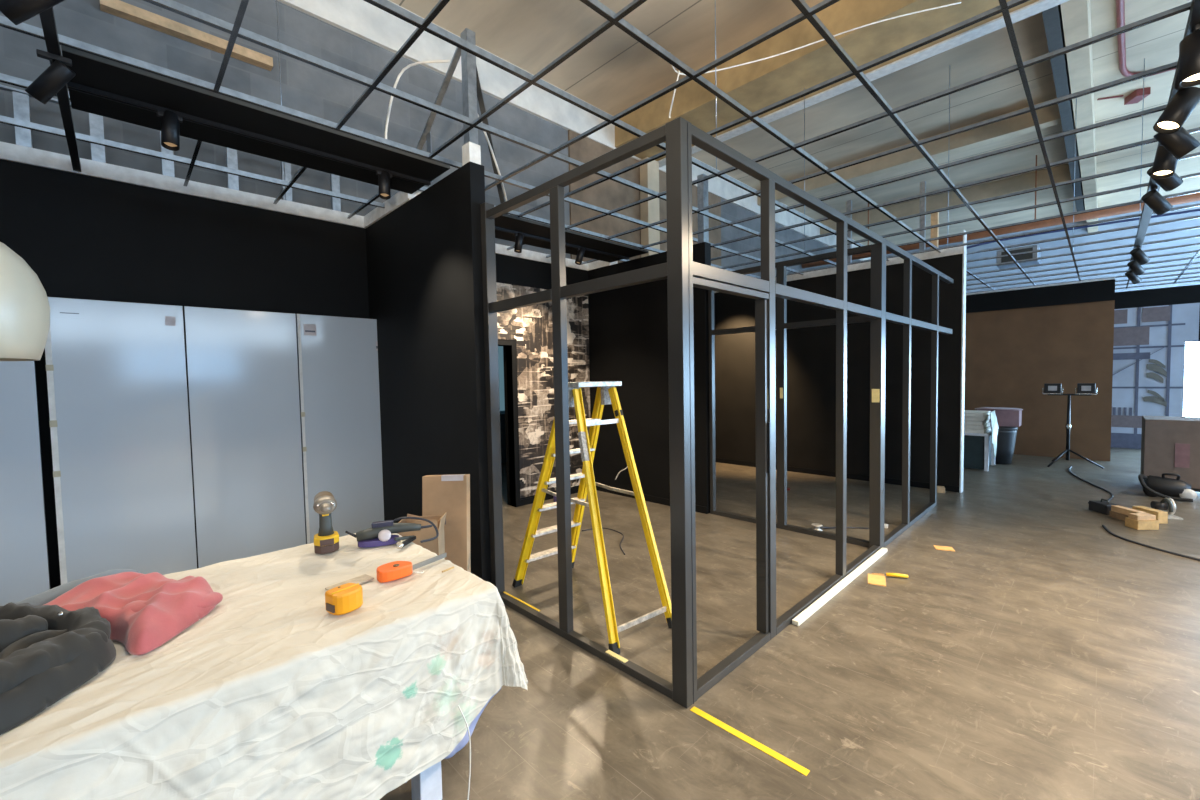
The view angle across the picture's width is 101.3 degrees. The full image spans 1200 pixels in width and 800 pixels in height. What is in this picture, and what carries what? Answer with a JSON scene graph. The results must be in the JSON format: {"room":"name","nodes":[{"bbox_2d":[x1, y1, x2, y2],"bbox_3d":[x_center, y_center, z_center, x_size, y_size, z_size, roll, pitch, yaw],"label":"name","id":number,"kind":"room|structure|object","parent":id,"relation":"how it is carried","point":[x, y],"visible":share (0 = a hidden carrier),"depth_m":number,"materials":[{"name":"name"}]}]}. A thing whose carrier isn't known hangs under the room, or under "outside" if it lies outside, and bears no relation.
{"room":"office under construction","nodes":[
{"label":"office under construction","id":0,"kind":"room"},
{"bbox_2d":[0,159,590,588],"bbox_3d":[-2.547,-0.128,4.792,13.050,3.130,0.120,-4,4,-44],"label":"wall","id":1,"kind":"structure","parent":0,"point":[82,236],"depth_m":3.88,"materials":[{"name":"black paint"}]},
{"bbox_2d":[0,361,49,605],"bbox_3d":[-4.087,0.434,3.074,0.800,2.215,0.182,-4,4,-44],"label":"wall panel","id":2,"kind":"object","parent":1,"relation":"attached to","point":[24,564],"visible":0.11,"depth_m":3.23,"materials":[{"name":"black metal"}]},
{"bbox_2d":[45,297,196,584],"bbox_3d":[-3.505,0.398,3.638,0.722,2.215,0.188,-4,4,-44],"label":"wall panel","id":3,"kind":"object","parent":1,"relation":"attached to","point":[116,371],"visible":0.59,"depth_m":3.55,"materials":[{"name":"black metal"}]},
{"bbox_2d":[184,306,305,567],"bbox_3d":[-2.976,0.365,4.157,0.748,2.215,0.182,-4,4,-44],"label":"wall panel","id":4,"kind":"object","parent":1,"relation":"attached to","point":[242,365],"visible":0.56,"depth_m":4.06,"materials":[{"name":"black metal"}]},
{"bbox_2d":[0,141,588,270],"bbox_3d":[-2.577,-1.746,4.707,13.030,0.110,0.140,-4,4,-44],"label":"ceiling beam","id":5,"kind":"structure","parent":1,"relation":"attached to","point":[8,151],"depth_m":3.92,"materials":[{"name":"metal"}]},
{"bbox_2d":[296,314,383,543],"bbox_3d":[-2.409,0.331,4.706,0.822,2.215,0.188,-4,4,-44],"label":"wall panel","id":6,"kind":"object","parent":1,"relation":"attached to","point":[338,371],"visible":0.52,"depth_m":4.58,"materials":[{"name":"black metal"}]},
{"bbox_2d":[496,282,516,339],"bbox_3d":[-1.437,-1.068,5.763,1.075,0.680,0.005,-4,4,-44],"label":"wall mural","id":7,"kind":"object","parent":1,"relation":"attached to","point":[506,320],"visible":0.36,"depth_m":6.04},
{"bbox_2d":[498,340,519,506],"bbox_3d":[-1.422,0.321,5.939,0.900,2.090,0.197,-4,4,-44],"label":"door","id":8,"kind":"structure","parent":1,"relation":"in","point":[503,343],"depth_m":6.19,"materials":[{"name":"black paint"}]},
{"bbox_2d":[520,487,578,505],"bbox_3d":[-2.526,1.399,4.760,12.900,0.080,0.012,-4,4,-44],"label":"baseboard","id":9,"kind":"structure","parent":1,"relation":"attached to","point":[530,500],"depth_m":6.44,"materials":[{"name":"black paint"}]},
{"bbox_2d":[515,285,589,497],"bbox_3d":[-0.590,-0.120,6.614,1.240,2.680,0.005,-4,4,-44],"label":"wall mural","id":10,"kind":"object","parent":1,"relation":"attached to","point":[534,328],"visible":0.57,"depth_m":6.44},
{"bbox_2d":[366,161,490,582],"bbox_3d":[-1.548,-0.124,4.266,0.115,3.130,2.030,-4,4,-44],"label":"wall partition","id":11,"kind":"structure","parent":0,"point":[424,257],"depth_m":3.94,"materials":[{"name":"black paint"}]},
{"bbox_2d":[364,190,421,227],"bbox_3d":[-1.913,-1.751,4.538,0.155,0.110,1.030,-4,4,-44],"label":"trim","id":12,"kind":"structure","parent":11,"relation":"attached to","point":[399,198],"depth_m":4.41,"materials":[{"name":"metal"}]},
{"bbox_2d":[0,0,1199,293],"bbox_3d":[4.006,-1.854,3.947,17.400,0.041,10.120,-4,4,-44],"label":"grid","id":13,"kind":"object","parent":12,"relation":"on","point":[808,13],"visible":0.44,"depth_m":3.16,"materials":[{"name":"metal"}]},
{"bbox_2d":[0,242,49,360],"bbox_3d":[-1.499,-0.850,1.109,0.290,1.513,0.290,-4,4,-44],"label":"pendant lamp","id":14,"kind":"object","parent":13,"relation":"hanging from","point":[24,303],"visible":1,"depth_m":1.15,"materials":[{"name":"white glass"}]},
{"bbox_2d":[39,7,80,171],"bbox_3d":[-2.137,-1.606,1.877,0.040,0.043,4.530,-4,4,-44],"label":"track rail","id":15,"kind":"object","parent":13,"relation":"attached to","point":[47,17],"visible":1,"depth_m":2.62,"materials":[{"name":"black metal"}]},
{"bbox_2d":[0,0,64,24],"bbox_3d":[-2.085,-1.477,1.799,0.198,0.210,0.074,-2,3,-18],"label":"track spotlight","id":16,"kind":"object","parent":15,"relation":"hanging from","point":[17,12],"visible":1,"depth_m":1.78,"materials":[{"name":"black metal"}]},
{"bbox_2d":[25,49,75,103],"bbox_3d":[-2.543,-1.484,2.274,0.183,0.222,0.079,-2,3,-14],"label":"track spotlight","id":17,"kind":"object","parent":15,"relation":"hanging from","point":[57,75],"visible":1,"depth_m":2.26,"materials":[{"name":"black metal"}]},
{"bbox_2d":[61,45,449,193],"bbox_3d":[-2.029,-1.667,3.185,1.935,0.049,0.668,-4,4,-44],"label":"ceiling beam","id":18,"kind":"structure","parent":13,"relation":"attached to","point":[100,86],"depth_m":2.95,"materials":[{"name":"black paint"}]},
{"bbox_2d":[157,110,182,150],"bbox_3d":[-2.436,-1.529,2.787,0.101,0.211,0.111,-1,3,4],"label":"track spotlight","id":19,"kind":"object","parent":18,"relation":"hanging from","point":[170,122],"visible":1,"depth_m":2.76,"materials":[{"name":"black metal"}]},
{"bbox_2d":[376,170,391,199],"bbox_3d":[-1.585,-1.583,3.616,0.098,0.202,0.116,-1,3,6],"label":"track spotlight","id":20,"kind":"object","parent":18,"relation":"hanging from","point":[384,177],"visible":1,"depth_m":3.59,"materials":[{"name":"black plastic"}]},
{"bbox_2d":[385,59,449,138],"bbox_3d":[-1.347,-2.126,3.635,0.505,0.740,0.025,-1,3,1],"label":"cable","id":21,"kind":"object","parent":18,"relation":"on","point":[427,61],"visible":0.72,"depth_m":3.62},
{"bbox_2d":[495,214,648,261],"bbox_3d":[-0.653,-1.790,5.412,2.870,0.049,0.678,-4,4,-44],"label":"ceiling panel","id":22,"kind":"object","parent":13,"relation":"attached to","point":[536,234],"visible":0.56,"depth_m":5.56,"materials":[{"name":"black paint"}]},
{"bbox_2d":[1128,0,1199,270],"bbox_3d":[3.342,-1.742,2.843,14.900,0.056,0.065,-4,4,-44],"label":"track rail","id":23,"kind":"object","parent":13,"relation":"attached to","point":[1194,14],"visible":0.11,"depth_m":2.86,"materials":[{"name":"black metal"}]},
{"bbox_2d":[1130,246,1149,264],"bbox_3d":[6.766,-1.809,6.162,0.207,0.228,0.100,-1,3,-2],"label":"track spotlight","id":24,"kind":"object","parent":23,"relation":"hanging from","point":[1137,253],"visible":1,"depth_m":6.13,"materials":[{"name":"black plastic"}]},
{"bbox_2d":[1141,186,1172,214],"bbox_3d":[4.728,-1.686,4.175,0.212,0.224,0.100,-1,3,-2],"label":"track spotlight","id":25,"kind":"object","parent":23,"relation":"hanging from","point":[1153,198],"visible":1,"depth_m":4.14,"materials":[{"name":"black metal"}]},
{"bbox_2d":[1150,145,1177,178],"bbox_3d":[3.815,-1.623,3.314,0.162,0.240,0.110,-2,3,-13],"label":"track spotlight","id":26,"kind":"object","parent":23,"relation":"hanging from","point":[1165,163],"visible":0.71,"depth_m":3.30,"materials":[{"name":"black plastic"}]},
{"bbox_2d":[1147,166,1182,191],"bbox_3d":[4.156,-1.651,3.617,0.212,0.224,0.100,-1,3,-2],"label":"track spotlight","id":27,"kind":"object","parent":23,"relation":"hanging from","point":[1170,183],"visible":0.56,"depth_m":3.60,"materials":[{"name":"black plastic"}]},
{"bbox_2d":[1153,87,1199,133],"bbox_3d":[3.149,-1.583,2.678,0.195,0.240,0.110,-1,3,10],"label":"track spotlight","id":28,"kind":"object","parent":23,"relation":"hanging from","point":[1185,100],"visible":0.91,"depth_m":2.65,"materials":[{"name":"black plastic"}]},
{"bbox_2d":[1153,127,1199,158],"bbox_3d":[3.557,-1.607,3.031,0.204,0.237,0.110,0,3,19],"label":"track spotlight","id":29,"kind":"object","parent":23,"relation":"hanging from","point":[1180,143],"visible":0.68,"depth_m":3.00,"materials":[{"name":"black plastic"}]},
{"bbox_2d":[1178,23,1199,87],"bbox_3d":[2.698,-1.557,2.219,0.132,0.236,0.110,-4,4,-44],"label":"track spotlight","id":30,"kind":"object","parent":23,"relation":"hanging from","point":[1189,47],"visible":1,"depth_m":2.21,"materials":[{"name":"black plastic"}]},
{"bbox_2d":[416,28,505,213],"bbox_3d":[-0.974,-2.162,4.260,1.098,0.920,1.276,-4,4,-44],"label":"framing","id":31,"kind":"object","parent":11,"relation":"on","point":[471,87],"visible":0.58,"depth_m":3.48,"materials":[{"name":"metal"}]},
{"bbox_2d":[0,0,860,276],"bbox_3d":[1.014,-1.701,8.892,26.000,5.780,0.230,-4,4,-44],"label":"ceiling","id":32,"kind":"structure","parent":0,"point":[306,88],"depth_m":5.00,"materials":[{"name":"concrete"}]},
{"bbox_2d":[100,0,272,70],"bbox_3d":[-3.510,-3.145,4.249,1.140,0.080,0.098,-4,4,-44],"label":"plank","id":33,"kind":"object","parent":32,"relation":"attached to","point":[118,8],"visible":1,"depth_m":4.17,"materials":[{"name":"wood"}]},
{"bbox_2d":[640,157,659,256],"bbox_3d":[0.886,-1.425,8.466,0.300,5.270,0.170,-4,4,-44],"label":"trim","id":34,"kind":"structure","parent":32,"relation":"attached to","point":[649,172],"depth_m":8.30,"materials":[{"name":"beige concrete"}]},
{"bbox_2d":[658,0,1069,167],"bbox_3d":[6.036,-4.195,3.373,0.190,0.500,14.550,-4,4,-44],"label":"beam","id":35,"kind":"structure","parent":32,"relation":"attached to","point":[1039,6],"depth_m":5.84,"materials":[{"name":"metal"}]},
{"bbox_2d":[757,98,1073,205],"bbox_3d":[5.446,-4.532,9.343,0.220,0.330,5.170,-4,4,-44],"label":"beam","id":36,"kind":"structure","parent":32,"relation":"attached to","point":[1049,116],"depth_m":8.67,"materials":[{"name":"beige concrete"}]},
{"bbox_2d":[820,164,1070,234],"bbox_3d":[7.950,-4.686,11.784,0.220,0.330,5.170,-4,4,-44],"label":"beam","id":37,"kind":"structure","parent":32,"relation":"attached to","point":[1060,173],"depth_m":11.15,"materials":[{"name":"metal"}]},
{"bbox_2d":[966,277,1114,312],"bbox_3d":[6.811,-1.933,10.443,0.160,0.350,5.700,-4,4,-44],"label":"trim","id":38,"kind":"structure","parent":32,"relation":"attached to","point":[1104,290],"depth_m":9.00,"materials":[{"name":"black paint"}]},
{"bbox_2d":[1042,5,1084,211],"bbox_3d":[8.176,-4.331,8.512,10.050,0.200,0.120,-4,4,-44],"label":"beam","id":39,"kind":"structure","parent":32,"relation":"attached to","point":[1052,17],"depth_m":6.41,"materials":[{"name":"grey metal"}]},
{"bbox_2d":[500,413,505,462],"bbox_3d":[-2.058,0.751,9.402,2.900,0.950,0.100,-4,4,-44],"label":"wall","id":40,"kind":"structure","parent":0,"point":[502,416],"depth_m":9.51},
{"bbox_2d":[277,0,870,260],"bbox_3d":[1.042,-4.331,8.697,26.000,0.510,0.050,-4,4,-44],"label":"beam","id":41,"kind":"structure","parent":0,"point":[362,19],"depth_m":6.27,"materials":[{"name":"white paint"}]},
{"bbox_2d":[588,242,710,513],"bbox_3d":[0.583,-0.257,6.398,0.120,3.130,1.950,-4,4,-44],"label":"wall","id":42,"kind":"structure","parent":0,"point":[628,326],"depth_m":6.33,"materials":[{"name":"black paint"}]},
{"bbox_2d":[596,486,706,513],"bbox_3d":[0.569,1.269,6.415,0.012,0.080,1.938,-4,4,-44],"label":"baseboard","id":43,"kind":"structure","parent":42,"relation":"attached to","point":[701,509],"depth_m":6.28,"materials":[{"name":"black paint"}]},
{"bbox_2d":[697,174,708,242],"bbox_3d":[1.186,-2.188,5.658,0.100,0.770,0.080,-4,4,-44],"label":"stud","id":44,"kind":"object","parent":42,"relation":"on","point":[702,187],"visible":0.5,"depth_m":5.62,"materials":[{"name":"metal"}]},
{"bbox_2d":[380,447,1199,799],"bbox_3d":[5.039,1.350,4.954,26.000,0.120,18.000,-4,4,-44],"label":"floor","id":45,"kind":"structure","parent":0,"point":[1051,654],"depth_m":2.72,"materials":[{"name":"brown concrete"}]},
{"bbox_2d":[12,91,32,147],"bbox_3d":[-4.056,-0.321,3.554,0.074,3.680,0.047,-4,4,-44],"label":"stud","id":46,"kind":"object","parent":45,"relation":"on","point":[21,102],"visible":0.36,"depth_m":3.46,"materials":[{"name":"metal"}]},
{"bbox_2d":[89,113,105,162],"bbox_3d":[-3.792,-0.337,3.812,0.074,3.680,0.047,-4,4,-44],"label":"stud","id":47,"kind":"object","parent":45,"relation":"on","point":[96,121],"visible":0.05,"depth_m":3.72,"materials":[{"name":"metal"}]},
{"bbox_2d":[160,131,174,176],"bbox_3d":[-3.505,-0.345,4.091,0.074,3.660,0.047,-4,4,-44],"label":"stud","id":48,"kind":"object","parent":45,"relation":"on","point":[167,166],"visible":0.17,"depth_m":4.00,"materials":[{"name":"metal"}]},
{"bbox_2d":[226,147,238,189],"bbox_3d":[-3.198,-0.374,4.391,0.074,3.680,0.047,-4,4,-44],"label":"stud","id":49,"kind":"object","parent":45,"relation":"on","point":[231,154],"visible":0.05,"depth_m":4.30,"materials":[{"name":"metal"}]},
{"bbox_2d":[280,161,292,201],"bbox_3d":[-2.905,-0.392,4.676,0.074,3.680,0.047,-4,4,-44],"label":"stud","id":50,"kind":"object","parent":45,"relation":"on","point":[287,165],"visible":0.1,"depth_m":4.59,"materials":[{"name":"metal"}]},
{"bbox_2d":[330,174,340,210],"bbox_3d":[-2.604,-0.410,4.969,0.074,3.680,0.047,-4,4,-44],"label":"stud","id":51,"kind":"object","parent":45,"relation":"on","point":[334,179],"visible":0.07,"depth_m":4.88,"materials":[{"name":"metal"}]},
{"bbox_2d":[397,513,445,558],"bbox_3d":[-1.104,1.106,3.096,0.263,0.759,0.168,-1,3,-4],"label":"cardboard box","id":52,"kind":"object","parent":45,"relation":"on","point":[437,545],"visible":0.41,"depth_m":3.01,"materials":[{"name":"cardboard"}]},
{"bbox_2d":[411,761,441,799],"bbox_3d":[-1.724,1.180,1.506,2.530,0.775,1.140,-4,4,-44],"label":"table","id":53,"kind":"object","parent":45,"relation":"on","point":[427,785],"visible":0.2,"depth_m":1.85,"materials":[{"name":"white paint"}]},
{"bbox_2d":[0,533,527,799],"bbox_3d":[-1.687,1.082,1.527,2.625,0.605,1.331,-4,4,-44],"label":"sheet","id":54,"kind":"object","parent":53,"relation":"on","point":[272,694],"visible":0.73,"depth_m":1.54,"materials":[{"name":"fabric"}]},
{"bbox_2d":[0,602,115,734],"bbox_3d":[-1.788,0.708,1.145,0.890,0.178,0.721,-2,3,-27],"label":"jacket","id":55,"kind":"object","parent":54,"relation":"on","point":[47,652],"visible":1,"depth_m":1.35,"materials":[{"name":"fabric"}]},
{"bbox_2d":[15,569,139,605],"bbox_3d":[-2.018,0.732,1.834,0.119,0.078,0.518,0,3,14],"label":"fleece","id":56,"kind":"object","parent":54,"relation":"on","point":[40,599],"visible":0.2,"depth_m":1.82},
{"bbox_2d":[44,572,222,654],"bbox_3d":[-1.678,0.715,1.751,0.614,0.110,0.501,-1,3,2],"label":"cloth","id":57,"kind":"object","parent":54,"relation":"on","point":[144,612],"visible":0.79,"depth_m":1.69,"materials":[{"name":"fabric"}]},
{"bbox_2d":[313,491,338,553],"bbox_3d":[-1.333,0.597,2.390,0.108,0.273,0.276,-3,3,-31],"label":"cordless drill","id":58,"kind":"object","parent":54,"relation":"on","point":[326,540],"visible":1,"depth_m":2.35,"materials":[{"name":"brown plastic"}]},
{"bbox_2d":[325,583,362,614],"bbox_3d":[-0.921,0.715,1.771,0.098,0.076,0.111,0,3,32],"label":"tape measure","id":59,"kind":"object","parent":54,"relation":"on","point":[348,597],"visible":1,"depth_m":1.74,"materials":[{"name":"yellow plastic"}]},
{"bbox_2d":[325,574,373,590],"bbox_3d":[-1.008,0.740,1.984,0.070,0.008,0.165,1,3,36],"label":"sheet","id":60,"kind":"object","parent":54,"relation":"on","point":[364,578],"visible":0.71,"depth_m":2.00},
{"bbox_2d":[345,517,438,547],"bbox_3d":[-1.067,0.666,2.540,0.440,0.114,0.235,-2,3,-19],"label":"corded trimmer","id":61,"kind":"object","parent":54,"relation":"on","point":[380,533],"visible":0.97,"depth_m":2.46,"materials":[{"name":"purple plastic"}]},
{"bbox_2d":[358,535,398,547],"bbox_3d":[-1.115,0.711,2.480,0.192,0.030,0.096,-2,3,-19],"label":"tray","id":62,"kind":"object","parent":61,"relation":"on","point":[373,541],"depth_m":2.44,"materials":[{"name":"purple plastic"}]},
{"bbox_2d":[394,535,415,548],"bbox_3d":[-0.987,0.702,2.456,0.084,0.038,0.173,-1,3,8],"label":"clamp","id":63,"kind":"object","parent":54,"relation":"on","point":[399,544],"visible":1,"depth_m":2.46,"materials":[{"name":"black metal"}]},
{"bbox_2d":[376,553,446,582],"bbox_3d":[-0.788,0.708,2.117,0.326,0.055,0.113,-4,4,-44],"label":"tape measure","id":64,"kind":"object","parent":54,"relation":"on","point":[395,570],"visible":1,"depth_m":2.04,"materials":[{"name":"orange plastic"}]},
{"bbox_2d":[422,474,470,571],"bbox_3d":[-1.061,0.998,3.402,0.302,0.958,0.199,-1,3,-2],"label":"cardboard box","id":65,"kind":"object","parent":45,"relation":"on","point":[441,494],"visible":0.56,"depth_m":3.37,"materials":[{"name":"cardboard"}]},
{"bbox_2d":[512,381,671,653],"bbox_3d":[-0.099,0.661,3.470,0.582,1.578,1.300,-3,3,-37],"label":"step ladder","id":66,"kind":"object","parent":45,"relation":"on","point":[606,393],"visible":0.77,"depth_m":3.38,"materials":[{"name":"yellow plastic"}]},
{"bbox_2d":[480,117,953,707],"bbox_3d":[1.882,-0.079,4.974,5.863,2.850,1.744,-4,4,-44],"label":"frame","id":67,"kind":"object","parent":45,"relation":"on","point":[681,272],"visible":0.96,"depth_m":2.95,"materials":[{"name":"grey metal"}]},
{"bbox_2d":[690,706,809,775],"bbox_3d":[0.640,1.493,2.173,0.035,0.002,0.560,-4,4,-44],"label":"tape","id":68,"kind":"object","parent":45,"relation":"on","point":[774,754],"visible":1,"depth_m":2.14,"materials":[{"name":"plastic"}]},
{"bbox_2d":[708,244,871,547],"bbox_3d":[1.877,-0.033,5.082,0.063,2.750,1.709,-4,4,-44],"label":"frame","id":69,"kind":"object","parent":45,"relation":"on","point":[781,325],"visible":0.79,"depth_m":5.07,"materials":[{"name":"grey metal"}]},
{"bbox_2d":[792,547,886,625],"bbox_3d":[1.905,1.385,3.783,1.840,0.030,0.044,-4,4,-44],"label":"strip","id":70,"kind":"object","parent":45,"relation":"on","point":[804,615],"visible":1,"depth_m":3.59,"materials":[{"name":"plastic"}]},
{"bbox_2d":[868,574,885,586],"bbox_3d":[2.139,1.391,3.801,0.120,0.006,0.200,0,3,29],"label":"scrap","id":71,"kind":"object","parent":45,"relation":"on","point":[879,580],"visible":1,"depth_m":3.79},
{"bbox_2d":[964,430,994,470],"bbox_3d":[6.024,0.812,8.571,0.780,0.600,1.280,-4,4,-44],"label":"work table","id":72,"kind":"object","parent":45,"relation":"on","point":[978,448],"visible":0.31,"depth_m":7.99,"materials":[{"name":"white paint"}]},
{"bbox_2d":[990,410,998,457],"bbox_3d":[6.386,0.552,7.960,0.540,0.740,0.072,-4,4,-44],"label":"plastic sheet","id":73,"kind":"object","parent":72,"relation":"hanging from","point":[994,424],"visible":1,"depth_m":7.94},
{"bbox_2d":[991,426,1017,464],"bbox_3d":[6.949,0.766,8.550,0.490,0.660,0.490,-4,4,-44],"label":"waste bin","id":74,"kind":"object","parent":45,"relation":"on","point":[1006,437],"visible":0.44,"depth_m":8.36,"materials":[{"name":"black plastic"}]},
{"bbox_2d":[975,407,1022,426],"bbox_3d":[6.923,0.282,8.547,0.400,0.308,0.650,-4,4,-44],"label":"cardboard box","id":75,"kind":"object","parent":74,"relation":"on","point":[1012,417],"visible":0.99,"depth_m":8.34,"materials":[{"name":"cardboard"}]},
{"bbox_2d":[1042,383,1103,468],"bbox_3d":[7.642,0.410,8.116,0.633,1.367,0.764,-2,3,-10],"label":"work light","id":76,"kind":"object","parent":45,"relation":"on","point":[1049,388],"visible":1,"depth_m":8.12,"materials":[{"name":"black metal"}]},
{"bbox_2d":[1089,499,1120,514],"bbox_3d":[5.630,1.181,5.484,0.153,0.149,0.225,-1,3,6],"label":"tool case","id":77,"kind":"object","parent":45,"relation":"on","point":[1103,506],"visible":0.84,"depth_m":5.46,"materials":[{"name":"black plastic"}]},
{"bbox_2d":[1125,517,1158,529],"bbox_3d":[5.433,1.239,4.930,0.200,0.090,0.130,-1,3,3],"label":"timber offcut","id":78,"kind":"object","parent":45,"relation":"on","point":[1135,524],"visible":0.9,"depth_m":4.87,"materials":[{"name":"brown wood"}]},
{"bbox_2d":[1132,506,1167,523],"bbox_3d":[5.789,1.206,5.179,0.100,0.120,0.260,-1,3,3],"label":"timber offcut","id":79,"kind":"object","parent":45,"relation":"on","point":[1161,516],"visible":0.6,"depth_m":5.07,"materials":[{"name":"brown wood"}]},
{"bbox_2d":[1102,525,1199,560],"bbox_3d":[5.023,1.316,4.200,0.255,0.020,1.622,-1,3,-1],"label":"power cable","id":80,"kind":"object","parent":45,"relation":"on","point":[1104,526],"visible":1,"depth_m":4.38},
{"bbox_2d":[1111,303,1199,448],"bbox_3d":[10.749,-0.423,9.633,0.037,2.800,1.215,-4,4,-44],"label":"window","id":81,"kind":"structure","parent":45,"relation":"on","point":[1149,344],"depth_m":9.64,"materials":[{"name":"glass"}]},
{"bbox_2d":[1150,498,1182,519],"bbox_3d":[6.104,1.152,5.319,0.180,0.205,0.325,0,3,23],"label":"saw","id":82,"kind":"object","parent":45,"relation":"on","point":[1168,505],"visible":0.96,"depth_m":5.29,"materials":[{"name":"metal"}]},
{"bbox_2d":[1138,473,1196,501],"bbox_3d":[6.973,1.050,6.051,0.365,0.310,0.479,-4,4,-44],"label":"vacuum cleaner","id":83,"kind":"object","parent":45,"relation":"on","point":[1177,489],"visible":0.98,"depth_m":6.01,"materials":[{"name":"black plastic"}]},
{"bbox_2d":[1140,415,1199,491],"bbox_3d":[7.624,0.710,6.343,0.767,0.939,0.840,-4,4,-44],"label":"cardboard box","id":84,"kind":"object","parent":45,"relation":"on","point":[1169,444],"visible":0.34,"depth_m":6.22,"materials":[{"name":"cardboard"}]},
{"bbox_2d":[389,0,1199,245],"bbox_3d":[4.928,-4.608,4.692,26.000,0.250,18.000,-4,4,-44],"label":"ceiling","id":85,"kind":"structure","parent":0,"point":[614,72],"depth_m":7.13,"materials":[{"name":"concrete"}]},
{"bbox_2d":[615,0,1038,160],"bbox_3d":[5.643,-4.181,2.989,0.910,0.480,14.550,-4,4,-44],"label":"beam","id":86,"kind":"structure","parent":85,"relation":"attached to","point":[758,85],"depth_m":5.91,"materials":[{"name":"beige concrete"}]},
{"bbox_2d":[802,155,1199,268],"bbox_3d":[8.313,-4.060,9.793,0.178,1.412,8.551,-4,4,-45],"label":"pipe","id":87,"kind":"object","parent":85,"relation":"attached to","point":[1194,197],"visible":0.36,"depth_m":9.56,"materials":[{"name":"metal"}]},
{"bbox_2d":[1097,87,1150,104],"bbox_3d":[7.965,-4.614,7.530,0.568,0.100,0.260,0,3,17],"label":"bracket","id":88,"kind":"object","parent":85,"relation":"attached to","point":[1136,96],"visible":0.93,"depth_m":7.45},
{"bbox_2d":[1116,0,1175,76],"bbox_3d":[6.877,-4.546,6.108,3.832,0.065,1.334,-2,3,-17],"label":"conduit","id":89,"kind":"object","parent":85,"relation":"attached to","point":[1120,4],"visible":0.61,"depth_m":6.23,"materials":[{"name":"metal"}]},
{"bbox_2d":[671,2,960,75],"bbox_3d":[1.714,-2.911,4.000,2.649,0.811,0.394,-2,3,-15],"label":"cable","id":90,"kind":"object","parent":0,"point":[957,2],"visible":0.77,"depth_m":4.09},
{"bbox_2d":[714,254,962,486],"bbox_3d":[3.443,-0.375,7.866,0.130,3.130,3.840,-4,4,-44],"label":"wall","id":91,"kind":"structure","parent":0,"point":[811,351],"depth_m":7.39,"materials":[{"name":"black paint"}]},
{"bbox_2d":[716,458,959,492],"bbox_3d":[3.425,1.151,7.880,0.012,0.080,3.828,-4,4,-44],"label":"baseboard","id":92,"kind":"structure","parent":91,"relation":"attached to","point":[950,488],"depth_m":7.51,"materials":[{"name":"black paint"}]},
{"bbox_2d":[714,246,962,292],"bbox_3d":[3.418,-1.993,7.786,0.165,0.110,3.820,-4,4,-44],"label":"trim","id":93,"kind":"structure","parent":91,"relation":"attached to","point":[956,250],"depth_m":7.16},
{"bbox_2d":[919,181,925,250],"bbox_3d":[4.427,-2.474,6.746,0.060,1.015,0.060,-4,4,-44],"label":"stud","id":94,"kind":"object","parent":93,"relation":"on","point":[922,233],"visible":0.79,"depth_m":6.72,"materials":[{"name":"metal"}]},
{"bbox_2d":[930,212,938,248],"bbox_3d":[4.529,-2.247,6.656,0.060,0.565,0.080,-4,4,-44],"label":"stud","id":95,"kind":"object","parent":93,"relation":"on","point":[934,216],"visible":0.57,"depth_m":6.63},
{"bbox_2d":[959,230,966,492],"bbox_3d":[4.787,-0.489,6.481,0.160,3.430,0.015,-4,4,-44],"label":"trim","id":96,"kind":"structure","parent":91,"relation":"attached to","point":[964,236],"depth_m":6.46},
{"bbox_2d":[996,245,1040,268],"bbox_3d":[7.642,-2.599,8.979,0.515,0.280,0.570,-4,4,-44],"label":"air vent","id":97,"kind":"object","parent":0,"point":[1032,247],"visible":0.7,"depth_m":8.81,"materials":[{"name":"metal"}]},
{"bbox_2d":[1001,247,1032,262],"bbox_3d":[7.463,-2.588,8.805,0.015,0.200,0.430,-4,4,-44],"label":"grille","id":98,"kind":"object","parent":97,"relation":"attached to","point":[1020,249],"depth_m":8.78,"materials":[{"name":"grey metal"}]},
{"bbox_2d":[964,300,1114,460],"bbox_3d":[6.855,-0.375,10.526,0.120,2.770,5.700,-4,4,-44],"label":"wall","id":99,"kind":"structure","parent":0,"point":[1011,354],"depth_m":9.04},
{"bbox_2d":[886,201,1199,292],"bbox_3d":[14.443,-2.104,12.368,0.100,5.780,13.600,-4,4,-44],"label":"wall","id":100,"kind":"structure","parent":0,"point":[1192,222],"depth_m":13.19,"materials":[{"name":"metal"}]},
{"bbox_2d":[1060,0,1097,232],"bbox_3d":[9.011,-4.511,9.078,12.050,0.480,0.190,-4,4,-44],"label":"beam","id":101,"kind":"structure","parent":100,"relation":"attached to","point":[1076,14],"depth_m":6.35,"materials":[{"name":"beige concrete"}]},
{"bbox_2d":[967,209,1199,248],"bbox_3d":[8.040,-2.812,8.486,4.038,0.310,0.125,1,3,39],"label":"pipe","id":102,"kind":"object","parent":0,"point":[1194,210],"visible":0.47,"depth_m":8.27,"materials":[{"name":"metal"}]},
{"bbox_2d":[1114,284,1199,416],"bbox_3d":[12.924,-0.540,7.500,0.100,3.140,8.500,-4,4,-44],"label":"wall","id":103,"kind":"structure","parent":0,"point":[1187,294],"depth_m":9.49,"materials":[{"name":"black paint"}]},
{"bbox_2d":[1183,342,1199,416],"bbox_3d":[13.494,-0.274,6.904,0.080,2.400,6.840,-4,4,-44],"label":"window","id":104,"kind":"structure","parent":103,"relation":"in","point":[1191,402],"depth_m":9.28,"materials":[{"name":"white glass"}]},
{"bbox_3d":[-2.994,-1.619,8.706,6.000,5.780,0.100,-4,4,-44],"label":"wall","id":105,"kind":"structure","parent":0,"visible":0},
{"bbox_2d":[498,346,504,410],"bbox_3d":[-1.999,-0.636,9.612,1.800,1.700,0.030,-4,4,-44],"label":"window","id":106,"kind":"structure","parent":105,"relation":"in","point":[500,348],"depth_m":9.66,"materials":[{"name":"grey glass"}]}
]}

